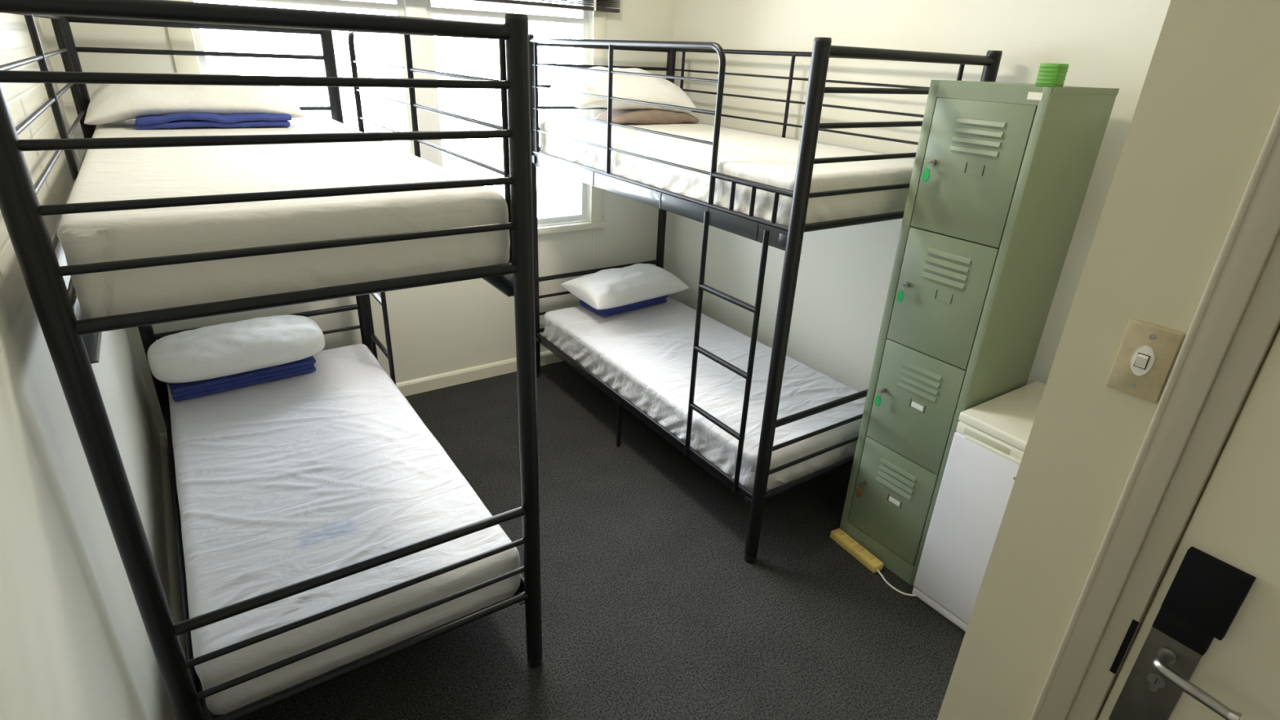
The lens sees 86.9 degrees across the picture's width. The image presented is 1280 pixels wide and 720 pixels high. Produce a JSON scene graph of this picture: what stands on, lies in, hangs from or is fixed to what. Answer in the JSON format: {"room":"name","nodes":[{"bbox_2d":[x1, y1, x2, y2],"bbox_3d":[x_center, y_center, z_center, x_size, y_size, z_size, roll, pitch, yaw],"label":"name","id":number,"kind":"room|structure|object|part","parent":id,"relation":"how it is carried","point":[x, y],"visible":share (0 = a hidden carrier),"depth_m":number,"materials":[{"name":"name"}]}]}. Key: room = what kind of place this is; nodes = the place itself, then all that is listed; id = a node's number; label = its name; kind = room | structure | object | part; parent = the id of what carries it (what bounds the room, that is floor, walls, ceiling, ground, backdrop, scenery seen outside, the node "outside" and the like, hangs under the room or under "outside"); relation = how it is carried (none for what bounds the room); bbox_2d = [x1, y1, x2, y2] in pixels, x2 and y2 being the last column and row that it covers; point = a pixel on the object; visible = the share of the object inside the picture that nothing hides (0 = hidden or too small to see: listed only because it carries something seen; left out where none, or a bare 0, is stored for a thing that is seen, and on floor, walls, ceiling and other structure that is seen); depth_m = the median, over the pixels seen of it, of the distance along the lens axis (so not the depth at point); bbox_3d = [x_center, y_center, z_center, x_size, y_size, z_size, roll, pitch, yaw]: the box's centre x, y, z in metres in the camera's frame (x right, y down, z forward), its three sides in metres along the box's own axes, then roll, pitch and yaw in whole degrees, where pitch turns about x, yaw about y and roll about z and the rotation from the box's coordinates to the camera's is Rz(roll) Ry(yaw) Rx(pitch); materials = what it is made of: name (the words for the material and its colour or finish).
{"room":"dormitory","nodes":[
{"label":"dormitory","id":0,"kind":"room"},
{"bbox_2d":[0,13,177,719],"bbox_3d":[-1.033,0.100,0.945,0.200,2.650,4.690,-13,29,-32],"label":"wall","id":1,"kind":"structure","parent":0,"point":[75,644],"depth_m":1.28,"materials":[{"name":"beige paint"}]},
{"bbox_2d":[159,435,185,656],"bbox_3d":[-0.993,1.249,1.523,0.018,0.085,4.670,-13,29,-32],"label":"baseboard","id":2,"kind":"structure","parent":1,"relation":"attached to","point":[174,583],"depth_m":2.60,"materials":[{"name":"beige paint"}]},
{"bbox_2d":[39,0,675,433],"bbox_3d":[-1.132,-1.083,3.545,3.435,2.650,0.164,-13,29,-32],"label":"wall","id":3,"kind":"structure","parent":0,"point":[437,329],"depth_m":3.87,"materials":[{"name":"beige paint"}]},
{"bbox_2d":[159,350,562,447],"bbox_3d":[-1.105,0.108,4.030,2.915,0.085,0.018,-13,29,-32],"label":"baseboard","id":4,"kind":"structure","parent":3,"relation":"attached to","point":[423,384],"depth_m":4.05,"materials":[{"name":"beige paint"}]},
{"bbox_2d":[166,0,605,235],"bbox_3d":[-1.089,-1.291,3.414,2.090,1.430,0.135,-13,29,-32],"label":"window","id":5,"kind":"structure","parent":3,"relation":"attached to","point":[180,38],"depth_m":3.40,"materials":[{"name":"white paint"}]},
{"bbox_3d":[-1.522,-1.186,3.185,0.890,1.300,0.040,-13,29,-32],"label":"sash","id":6,"kind":"part","parent":5,"relation":"part of","materials":[{"name":"white paint"}]},
{"bbox_3d":[-1.503,-1.595,2.999,0.826,0.030,0.030,-13,29,-32],"label":"sash rail","id":7,"kind":"part","parent":5,"relation":"part of","materials":[{"name":"white paint"}]},
{"bbox_3d":[-0.694,-1.384,3.709,0.910,1.300,0.040,-13,29,-32],"label":"sash","id":8,"kind":"part","parent":5,"relation":"part of","materials":[{"name":"white paint"}]},
{"bbox_3d":[-0.675,-1.793,3.524,0.846,0.030,0.030,-13,29,-32],"label":"sash rail","id":9,"kind":"part","parent":5,"relation":"part of","materials":[{"name":"white paint"}]},
{"bbox_3d":[-1.105,-0.650,3.682,2.090,0.040,0.085,-13,29,-32],"label":"sill","id":10,"kind":"part","parent":5,"relation":"part of","materials":[{"name":"beige paint"}]},
{"bbox_2d":[465,0,620,13],"bbox_3d":[-0.985,-1.799,3.134,2.090,0.205,0.056,-13,29,-32],"label":"blind","id":11,"kind":"object","parent":3,"relation":"attached to","point":[594,8],"visible":1,"depth_m":3.54,"materials":[{"name":"grey"}]},
{"bbox_2d":[213,360,965,719],"bbox_3d":[0.136,1.032,2.345,3.435,0.100,4.990,-13,29,-32],"label":"floor","id":12,"kind":"structure","parent":0,"point":[653,607],"depth_m":2.50,"materials":[{"name":"grey carpet"}]},
{"bbox_2d":[0,0,542,719],"bbox_3d":[-1.225,-0.136,2.336,0.954,1.916,2.003,-13,29,-32],"label":"bunk bed","id":13,"kind":"object","parent":12,"relation":"on","point":[73,342],"visible":0.66,"depth_m":1.45,"materials":[{"name":"black metal"}]},
{"bbox_3d":[-1.570,-0.370,1.963,0.039,0.068,1.910,-13,29,-32],"label":"rail","id":14,"kind":"part","parent":13,"relation":"part of","materials":[{"name":"black metal"}]},
{"bbox_3d":[-1.052,0.298,1.369,0.051,1.878,0.051,-13,29,-32],"label":"post","id":15,"kind":"part","parent":13,"relation":"part of","materials":[{"name":"black metal"}]},
{"bbox_3d":[-2.143,-0.412,2.821,0.051,1.878,0.051,-13,29,-32],"label":"post","id":16,"kind":"part","parent":13,"relation":"part of","materials":[{"name":"black metal"}]},
{"bbox_3d":[-1.615,0.577,2.392,0.039,0.040,1.910,-13,29,-32],"label":"rail","id":17,"kind":"part","parent":13,"relation":"part of","materials":[{"name":"black metal"}]},
{"bbox_3d":[-1.730,-1.331,2.682,0.877,0.032,0.033,-13,29,-32],"label":"rail","id":18,"kind":"part","parent":13,"relation":"part of","materials":[{"name":"black metal"}]},
{"bbox_3d":[-1.735,-1.235,2.725,0.877,0.018,0.018,-13,29,-32],"label":"rail","id":19,"kind":"part","parent":13,"relation":"part of","materials":[{"name":"black metal"}]},
{"bbox_3d":[-0.645,-0.525,1.273,0.877,0.018,0.018,-13,29,-32],"label":"rail","id":20,"kind":"part","parent":13,"relation":"part of","materials":[{"name":"black metal"}]},
{"bbox_3d":[-0.640,-0.621,1.229,0.877,0.032,0.033,-13,29,-32],"label":"rail","id":21,"kind":"part","parent":13,"relation":"part of","materials":[{"name":"black metal"}]},
{"bbox_3d":[-1.785,-0.186,3.201,0.877,0.026,0.027,-13,29,-32],"label":"rail","id":22,"kind":"part","parent":13,"relation":"part of","materials":[{"name":"black metal"}]},
{"bbox_3d":[-0.649,-0.431,1.315,0.877,0.018,0.018,-13,29,-32],"label":"rail","id":23,"kind":"part","parent":13,"relation":"part of","materials":[{"name":"black metal"}]},
{"bbox_3d":[-0.654,-0.336,1.358,0.877,0.017,0.017,-13,29,-32],"label":"rail","id":24,"kind":"part","parent":13,"relation":"part of","materials":[{"name":"black metal"}]},
{"bbox_2d":[57,119,510,319],"bbox_3d":[-1.196,-0.567,2.144,0.875,0.209,1.883,-13,29,-32],"label":"mattress","id":25,"kind":"object","parent":13,"relation":"on","point":[104,175],"visible":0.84,"depth_m":1.50,"materials":[{"name":"white fabric"}]},
{"bbox_2d":[134,112,292,129],"bbox_3d":[-1.604,-0.910,2.551,0.505,0.058,0.204,-13,29,-31],"label":"sheet","id":26,"kind":"object","parent":25,"relation":"on","point":[172,121],"visible":0.88,"depth_m":2.47,"materials":[{"name":"blue fabric"}]},
{"bbox_2d":[84,72,304,124],"bbox_3d":[-1.696,-1.006,2.584,0.691,0.169,0.378,-12,28,-30],"label":"pillow","id":27,"kind":"object","parent":26,"relation":"on","point":[109,103],"visible":0.7,"depth_m":2.44,"materials":[{"name":"white fabric"}]},
{"bbox_3d":[-0.658,-0.239,1.402,0.877,0.017,0.017,-13,29,-32],"label":"rail","id":28,"kind":"part","parent":13,"relation":"part of","materials":[{"name":"black metal"}]},
{"bbox_3d":[-0.663,-0.143,1.446,0.877,0.026,0.027,-13,29,-32],"label":"rail","id":29,"kind":"part","parent":13,"relation":"part of","materials":[{"name":"black metal"}]},
{"bbox_3d":[-1.744,-1.046,2.811,0.877,0.017,0.017,-13,29,-32],"label":"rail","id":30,"kind":"part","parent":13,"relation":"part of","materials":[{"name":"black metal"}]},
{"bbox_3d":[-1.790,-0.086,3.245,0.877,0.017,0.017,-13,29,-32],"label":"rail","id":31,"kind":"part","parent":13,"relation":"part of","materials":[{"name":"black metal"}]},
{"bbox_2d":[167,343,520,715],"bbox_3d":[-1.241,0.418,2.589,0.874,0.214,1.874,-13,29,-32],"label":"mattress","id":32,"kind":"object","parent":13,"relation":"on","point":[287,481],"visible":0.96,"depth_m":2.18,"materials":[{"name":"white fabric"}]},
{"bbox_2d":[168,355,315,401],"bbox_3d":[-1.786,0.040,3.037,0.563,0.066,0.274,-16,30,-35],"label":"sheet","id":33,"kind":"object","parent":32,"relation":"on","point":[187,390],"visible":0.48,"depth_m":2.92,"materials":[{"name":"blue fabric"}]},
{"bbox_2d":[146,314,324,382],"bbox_3d":[-1.767,-0.066,2.984,0.670,0.167,0.389,-16,30,-35],"label":"pillow","id":34,"kind":"object","parent":33,"relation":"on","point":[224,349],"visible":1,"depth_m":2.87,"materials":[{"name":"white fabric"}]},
{"bbox_3d":[-1.397,-0.591,3.294,0.051,1.878,0.051,-13,29,-32],"label":"post","id":35,"kind":"part","parent":13,"relation":"part of","materials":[{"name":"black metal"}]},
{"bbox_3d":[-0.695,0.524,1.748,0.877,0.026,0.027,-13,29,-32],"label":"rail","id":36,"kind":"part","parent":13,"relation":"part of","materials":[{"name":"black metal"}]},
{"bbox_3d":[-0.699,0.624,1.793,0.877,0.017,0.017,-13,29,-32],"label":"rail","id":37,"kind":"part","parent":13,"relation":"part of","materials":[{"name":"black metal"}]},
{"bbox_3d":[-0.710,-0.761,2.146,0.022,0.542,1.506,-13,29,-32],"label":"guard rail","id":38,"kind":"part","parent":13,"relation":"part of","materials":[{"name":"black metal"}]},
{"bbox_3d":[-0.704,0.720,1.837,0.877,0.017,0.017,-13,29,-32],"label":"rail","id":39,"kind":"part","parent":13,"relation":"part of","materials":[{"name":"black metal"}]},
{"bbox_3d":[-0.709,0.817,1.880,0.877,0.024,0.025,-13,29,-32],"label":"rail","id":40,"kind":"part","parent":13,"relation":"part of","materials":[{"name":"black metal"}]},
{"bbox_3d":[-0.850,-0.542,2.419,0.039,0.068,1.910,-13,29,-32],"label":"rail","id":41,"kind":"part","parent":13,"relation":"part of","materials":[{"name":"black metal"}]},
{"bbox_3d":[-0.895,0.404,2.848,0.039,0.040,1.910,-13,29,-32],"label":"rail","id":42,"kind":"part","parent":13,"relation":"part of","materials":[{"name":"black metal"}]},
{"bbox_3d":[-0.307,0.119,1.841,0.051,1.878,0.051,-13,29,-32],"label":"post","id":43,"kind":"part","parent":13,"relation":"part of","materials":[{"name":"black metal"}]},
{"bbox_2d":[528,34,1002,563],"bbox_3d":[0.316,-0.505,3.312,0.954,1.916,2.003,-13,29,-32],"label":"bunk bed","id":44,"kind":"object","parent":12,"relation":"on","point":[789,239],"visible":0.67,"depth_m":2.59,"materials":[{"name":"black metal"}]},
{"bbox_3d":[-0.602,-0.781,3.798,0.051,1.878,0.051,-13,29,-32],"label":"post","id":45,"kind":"part","parent":44,"relation":"part of","materials":[{"name":"black metal"}]},
{"bbox_3d":[-0.198,-1.510,3.744,0.877,0.018,0.018,-13,29,-32],"label":"rail","id":46,"kind":"part","parent":44,"relation":"part of","materials":[{"name":"black metal"}]},
{"bbox_3d":[-0.248,-0.456,4.222,0.877,0.017,0.017,-13,29,-32],"label":"rail","id":47,"kind":"part","parent":44,"relation":"part of","materials":[{"name":"black metal"}]},
{"bbox_3d":[-0.253,-0.359,4.266,0.877,0.017,0.017,-13,29,-32],"label":"rail","id":48,"kind":"part","parent":44,"relation":"part of","materials":[{"name":"black metal"}]},
{"bbox_3d":[-0.203,-1.415,3.787,0.877,0.017,0.017,-13,29,-32],"label":"rail","id":49,"kind":"part","parent":44,"relation":"part of","materials":[{"name":"black metal"}]},
{"bbox_3d":[-0.244,-0.555,4.177,0.877,0.026,0.027,-13,29,-32],"label":"rail","id":50,"kind":"part","parent":44,"relation":"part of","materials":[{"name":"black metal"}]},
{"bbox_3d":[-0.194,-1.604,3.701,0.877,0.018,0.018,-13,29,-32],"label":"rail","id":51,"kind":"part","parent":44,"relation":"part of","materials":[{"name":"black metal"}]},
{"bbox_3d":[-0.189,-1.700,3.658,0.877,0.032,0.033,-13,29,-32],"label":"rail","id":52,"kind":"part","parent":44,"relation":"part of","materials":[{"name":"black metal"}]},
{"bbox_3d":[-0.107,0.328,3.442,0.020,0.256,0.021,-13,29,-32],"label":"leg","id":53,"kind":"part","parent":44,"relation":"part of","materials":[{"name":"black metal"}]},
{"bbox_3d":[-0.141,-1.098,2.951,0.022,0.542,1.506,-13,29,-32],"label":"guard rail","id":54,"kind":"part","parent":44,"relation":"part of","materials":[{"name":"black metal"}]},
{"bbox_3d":[-0.074,0.208,3.368,0.039,0.040,1.910,-13,29,-32],"label":"rail","id":55,"kind":"part","parent":44,"relation":"part of","materials":[{"name":"black metal"}]},
{"bbox_3d":[-0.029,-0.739,2.939,0.039,0.068,1.910,-13,29,-32],"label":"rail","id":56,"kind":"part","parent":44,"relation":"part of","materials":[{"name":"black metal"}]},
{"bbox_3d":[0.144,-0.960,4.270,0.051,1.878,0.051,-13,29,-32],"label":"post","id":57,"kind":"part","parent":44,"relation":"part of","materials":[{"name":"black metal"}]},
{"bbox_2d":[542,296,866,493],"bbox_3d":[0.296,0.052,3.564,0.890,0.209,1.886,-13,29,-32],"label":"mattress","id":58,"kind":"object","parent":44,"relation":"on","point":[645,354],"visible":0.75,"depth_m":3.25,"materials":[{"name":"white fabric"}]},
{"bbox_2d":[579,295,667,316],"bbox_3d":[-0.098,-0.369,4.143,0.498,0.056,0.262,-16,31,-36],"label":"sheet","id":59,"kind":"object","parent":58,"relation":"on","point":[607,312],"visible":0.27,"depth_m":4.03,"materials":[{"name":"blue fabric"}]},
{"bbox_2d":[560,263,688,309],"bbox_3d":[-0.084,-0.461,4.068,0.670,0.178,0.399,-15,30,-34],"label":"pillow","id":60,"kind":"object","parent":59,"relation":"on","point":[604,289],"visible":1,"depth_m":3.95,"materials":[{"name":"white fabric"}]},
{"bbox_2d":[539,120,915,226],"bbox_3d":[0.341,-0.927,3.120,0.880,0.192,1.879,-13,29,-32],"label":"mattress","id":61,"kind":"object","parent":44,"relation":"on","point":[771,160],"visible":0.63,"depth_m":2.63,"materials":[{"name":"white fabric"}]},
{"bbox_2d":[595,108,698,124],"bbox_3d":[0.045,-1.328,3.662,0.534,0.088,0.258,-12,28,-30],"label":"folded blanket","id":62,"kind":"object","parent":61,"relation":"on","point":[618,116],"visible":0.8,"depth_m":3.56,"materials":[{"name":"beige fabric"}]},
{"bbox_2d":[546,66,696,111],"bbox_3d":[-0.090,-1.434,3.581,0.701,0.215,0.397,-12,28,-29],"label":"pillow","id":63,"kind":"object","parent":62,"relation":"on","point":[643,88],"visible":0.8,"depth_m":3.44,"materials":[{"name":"white fabric"}]},
{"bbox_3d":[0.383,-0.602,2.312,0.021,0.020,0.415,-13,29,-32],"label":"step rail","id":64,"kind":"part","parent":44,"relation":"part of","materials":[{"name":"black metal"}]},
{"bbox_3d":[0.489,-0.071,2.345,0.051,1.878,0.051,-13,29,-32],"label":"post","id":65,"kind":"part","parent":44,"relation":"part of","materials":[{"name":"black metal"}]},
{"bbox_3d":[0.833,0.447,2.857,0.877,0.024,0.025,-13,29,-32],"label":"rail","id":66,"kind":"part","parent":44,"relation":"part of","materials":[{"name":"black metal"}]},
{"bbox_3d":[0.837,0.351,2.813,0.877,0.017,0.017,-13,29,-32],"label":"rail","id":67,"kind":"part","parent":44,"relation":"part of","materials":[{"name":"black metal"}]},
{"bbox_3d":[0.842,0.255,2.769,0.877,0.017,0.017,-13,29,-32],"label":"rail","id":68,"kind":"part","parent":44,"relation":"part of","materials":[{"name":"black metal"}]},
{"bbox_3d":[0.847,0.155,2.724,0.877,0.026,0.027,-13,29,-32],"label":"rail","id":69,"kind":"part","parent":44,"relation":"part of","materials":[{"name":"black metal"}]},
{"bbox_3d":[0.878,-0.512,2.422,0.877,0.026,0.027,-13,29,-32],"label":"rail","id":70,"kind":"part","parent":44,"relation":"part of","materials":[{"name":"black metal"}]},
{"bbox_3d":[0.883,-0.608,2.378,0.877,0.017,0.017,-13,29,-32],"label":"rail","id":71,"kind":"part","parent":44,"relation":"part of","materials":[{"name":"black metal"}]},
{"bbox_3d":[0.887,-0.705,2.335,0.877,0.017,0.017,-13,29,-32],"label":"rail","id":72,"kind":"part","parent":44,"relation":"part of","materials":[{"name":"black metal"}]},
{"bbox_3d":[0.892,-0.800,2.291,0.877,0.018,0.018,-13,29,-32],"label":"rail","id":73,"kind":"part","parent":44,"relation":"part of","materials":[{"name":"black metal"}]},
{"bbox_3d":[0.896,-0.894,2.249,0.877,0.018,0.018,-13,29,-32],"label":"rail","id":74,"kind":"part","parent":44,"relation":"part of","materials":[{"name":"black metal"}]},
{"bbox_3d":[0.901,-0.990,2.205,0.877,0.032,0.033,-13,29,-32],"label":"rail","id":75,"kind":"part","parent":44,"relation":"part of","materials":[{"name":"black metal"}]},
{"bbox_3d":[1.234,-0.250,2.817,0.051,1.878,0.051,-13,29,-32],"label":"post","id":76,"kind":"part","parent":44,"relation":"part of","materials":[{"name":"black metal"}]},
{"bbox_2d":[830,528,915,595],"bbox_3d":[0.943,0.820,2.732,0.079,0.037,0.434,-13,29,-31],"label":"power strip","id":77,"kind":"object","parent":12,"relation":"on","point":[838,535],"visible":0.94,"depth_m":2.77,"materials":[{"name":"plastic"}]},
{"bbox_2d":[835,530,848,538],"bbox_3d":[0.856,0.739,2.860,0.040,0.003,0.042,-11,28,-27],"label":"socket","id":78,"kind":"object","parent":77,"relation":"attached to","point":[838,534],"depth_m":2.86,"materials":[{"name":"yellow plastic"}]},
{"bbox_2d":[844,537,858,546],"bbox_3d":[0.883,0.761,2.816,0.040,0.003,0.042,-11,28,-27],"label":"socket","id":79,"kind":"object","parent":77,"relation":"attached to","point":[849,542],"depth_m":2.81,"materials":[{"name":"yellow plastic"}]},
{"bbox_2d":[854,546,869,555],"bbox_3d":[0.910,0.782,2.772,0.040,0.003,0.042,-11,28,-27],"label":"socket","id":80,"kind":"object","parent":77,"relation":"attached to","point":[859,550],"depth_m":2.77,"materials":[{"name":"yellow plastic"}]},
{"bbox_2d":[865,554,879,563],"bbox_3d":[0.937,0.803,2.728,0.040,0.003,0.042,-11,28,-27],"label":"socket","id":81,"kind":"object","parent":77,"relation":"attached to","point":[869,558],"depth_m":2.72,"materials":[{"name":"yellow plastic"}]},
{"bbox_3d":[1.004,0.877,2.632,0.195,0.015,0.057,21,30,35],"label":"cord","id":82,"kind":"part","parent":77,"relation":"part of","materials":[{"name":"white plastic"}]},
{"bbox_2d":[911,381,1045,631],"bbox_3d":[1.399,0.578,2.388,0.506,0.800,0.487,-13,29,-32],"label":"fridge","id":83,"kind":"object","parent":12,"relation":"on","point":[991,437],"visible":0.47,"depth_m":2.32,"materials":[{"name":"white metal"}]},
{"bbox_2d":[840,80,1119,586],"bbox_3d":[1.169,-0.046,2.507,0.417,1.816,0.386,-13,29,-32],"label":"locker","id":84,"kind":"object","parent":12,"relation":"on","point":[984,243],"visible":0.95,"depth_m":2.26,"materials":[{"name":"green metal"}]},
{"bbox_2d":[855,482,863,497],"bbox_3d":[0.894,0.527,2.742,0.025,0.064,0.026,-13,29,-32],"label":"tag","id":85,"kind":"object","parent":84,"relation":"hanging from","point":[858,492],"visible":1,"depth_m":2.73,"materials":[{"name":"plastic"}]},
{"bbox_2d":[874,390,884,406],"bbox_3d":[0.912,0.145,2.568,0.025,0.064,0.026,-13,29,-32],"label":"tag","id":86,"kind":"object","parent":84,"relation":"hanging from","point":[877,400],"visible":1,"depth_m":2.56,"materials":[{"name":"plastic"}]},
{"bbox_3d":[0.982,0.550,2.656,0.009,0.416,0.319,-13,29,-32],"label":"door","id":87,"kind":"part","parent":84,"relation":"part of","materials":[{"name":"green metal"}]},
{"bbox_2d":[896,284,906,302],"bbox_3d":[0.930,-0.237,2.395,0.025,0.064,0.026,-13,29,-32],"label":"tag","id":88,"kind":"object","parent":84,"relation":"hanging from","point":[900,297],"visible":1,"depth_m":2.39,"materials":[{"name":"plastic"}]},
{"bbox_3d":[1.001,0.168,2.483,0.009,0.416,0.319,-13,29,-32],"label":"door","id":89,"kind":"part","parent":84,"relation":"part of","materials":[{"name":"green metal"}]},
{"bbox_2d":[921,161,933,182],"bbox_3d":[0.948,-0.619,2.222,0.025,0.064,0.026,-13,29,-32],"label":"tag","id":90,"kind":"object","parent":84,"relation":"hanging from","point":[926,174],"visible":1,"depth_m":2.22,"materials":[{"name":"plastic"}]},
{"bbox_3d":[1.019,-0.214,2.310,0.009,0.416,0.319,-13,29,-32],"label":"door","id":91,"kind":"part","parent":84,"relation":"part of","materials":[{"name":"green metal"}]},
{"bbox_3d":[1.037,-0.596,2.137,0.009,0.416,0.319,-13,29,-32],"label":"door","id":92,"kind":"part","parent":84,"relation":"part of","materials":[{"name":"green metal"}]},
{"bbox_3d":[1.127,-0.753,1.928,0.002,0.020,0.042,-13,29,-32],"label":"maker plate","id":93,"kind":"part","parent":84,"relation":"part of","materials":[{"name":"beige plastic"}]},
{"bbox_2d":[1035,62,1068,86],"bbox_3d":[1.171,-0.810,1.921,0.057,0.060,0.057,-13,29,-32],"label":"plastic box","id":94,"kind":"object","parent":84,"relation":"on","point":[1049,74],"visible":0.99,"depth_m":1.91,"materials":[{"name":"green plastic"}]},
{"bbox_2d":[663,0,1170,391],"bbox_3d":[1.150,-0.772,3.097,0.150,2.650,3.290,-13,29,-32],"label":"wall","id":95,"kind":"structure","parent":0,"point":[844,275],"depth_m":3.15,"materials":[{"name":"paint"}]},
{"bbox_2d":[937,0,1279,719],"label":"wall","id":96,"kind":"structure","parent":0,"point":[1208,104],"depth_m":1.07,"materials":[{"name":"beige paint"}]},
{"bbox_2d":[1106,319,1184,403],"bbox_3d":[0.776,0.003,1.045,0.019,0.116,0.072,-13,29,-32],"label":"light switch","id":97,"kind":"object","parent":96,"relation":"attached to","point":[1146,355],"visible":1,"depth_m":1.04,"materials":[{"name":"white plastic"}]},
{"bbox_2d":[1030,106,1279,719],"bbox_3d":[1.113,0.536,0.850,0.158,2.120,0.972,-13,29,-32],"label":"door frame","id":98,"kind":"structure","parent":96,"relation":"attached to","point":[1254,230],"depth_m":1.02,"materials":[{"name":"paint"}]},
{"bbox_2d":[1097,328,1279,719],"bbox_3d":[1.053,0.587,0.842,0.106,2.012,0.800,-13,29,-32],"label":"door","id":99,"kind":"structure","parent":98,"relation":"in","point":[1206,646],"depth_m":1.03,"materials":[{"name":"paint"}]},
{"bbox_3d":[0.830,0.492,1.159,0.002,0.120,0.010,-13,29,-32],"label":"strike plate","id":100,"kind":"part","parent":99,"relation":"part of","materials":[{"name":"black metal"}]},
{"bbox_3d":[0.867,0.552,1.141,0.010,0.229,0.070,-13,29,-32],"label":"lock plate","id":101,"kind":"part","parent":99,"relation":"part of","materials":[{"name":"metal"}]},
{"bbox_3d":[0.870,0.508,1.058,0.060,0.032,0.122,-13,29,-32],"label":"lever handle","id":102,"kind":"part","parent":99,"relation":"part of","materials":[{"name":"metal"}]}
]}

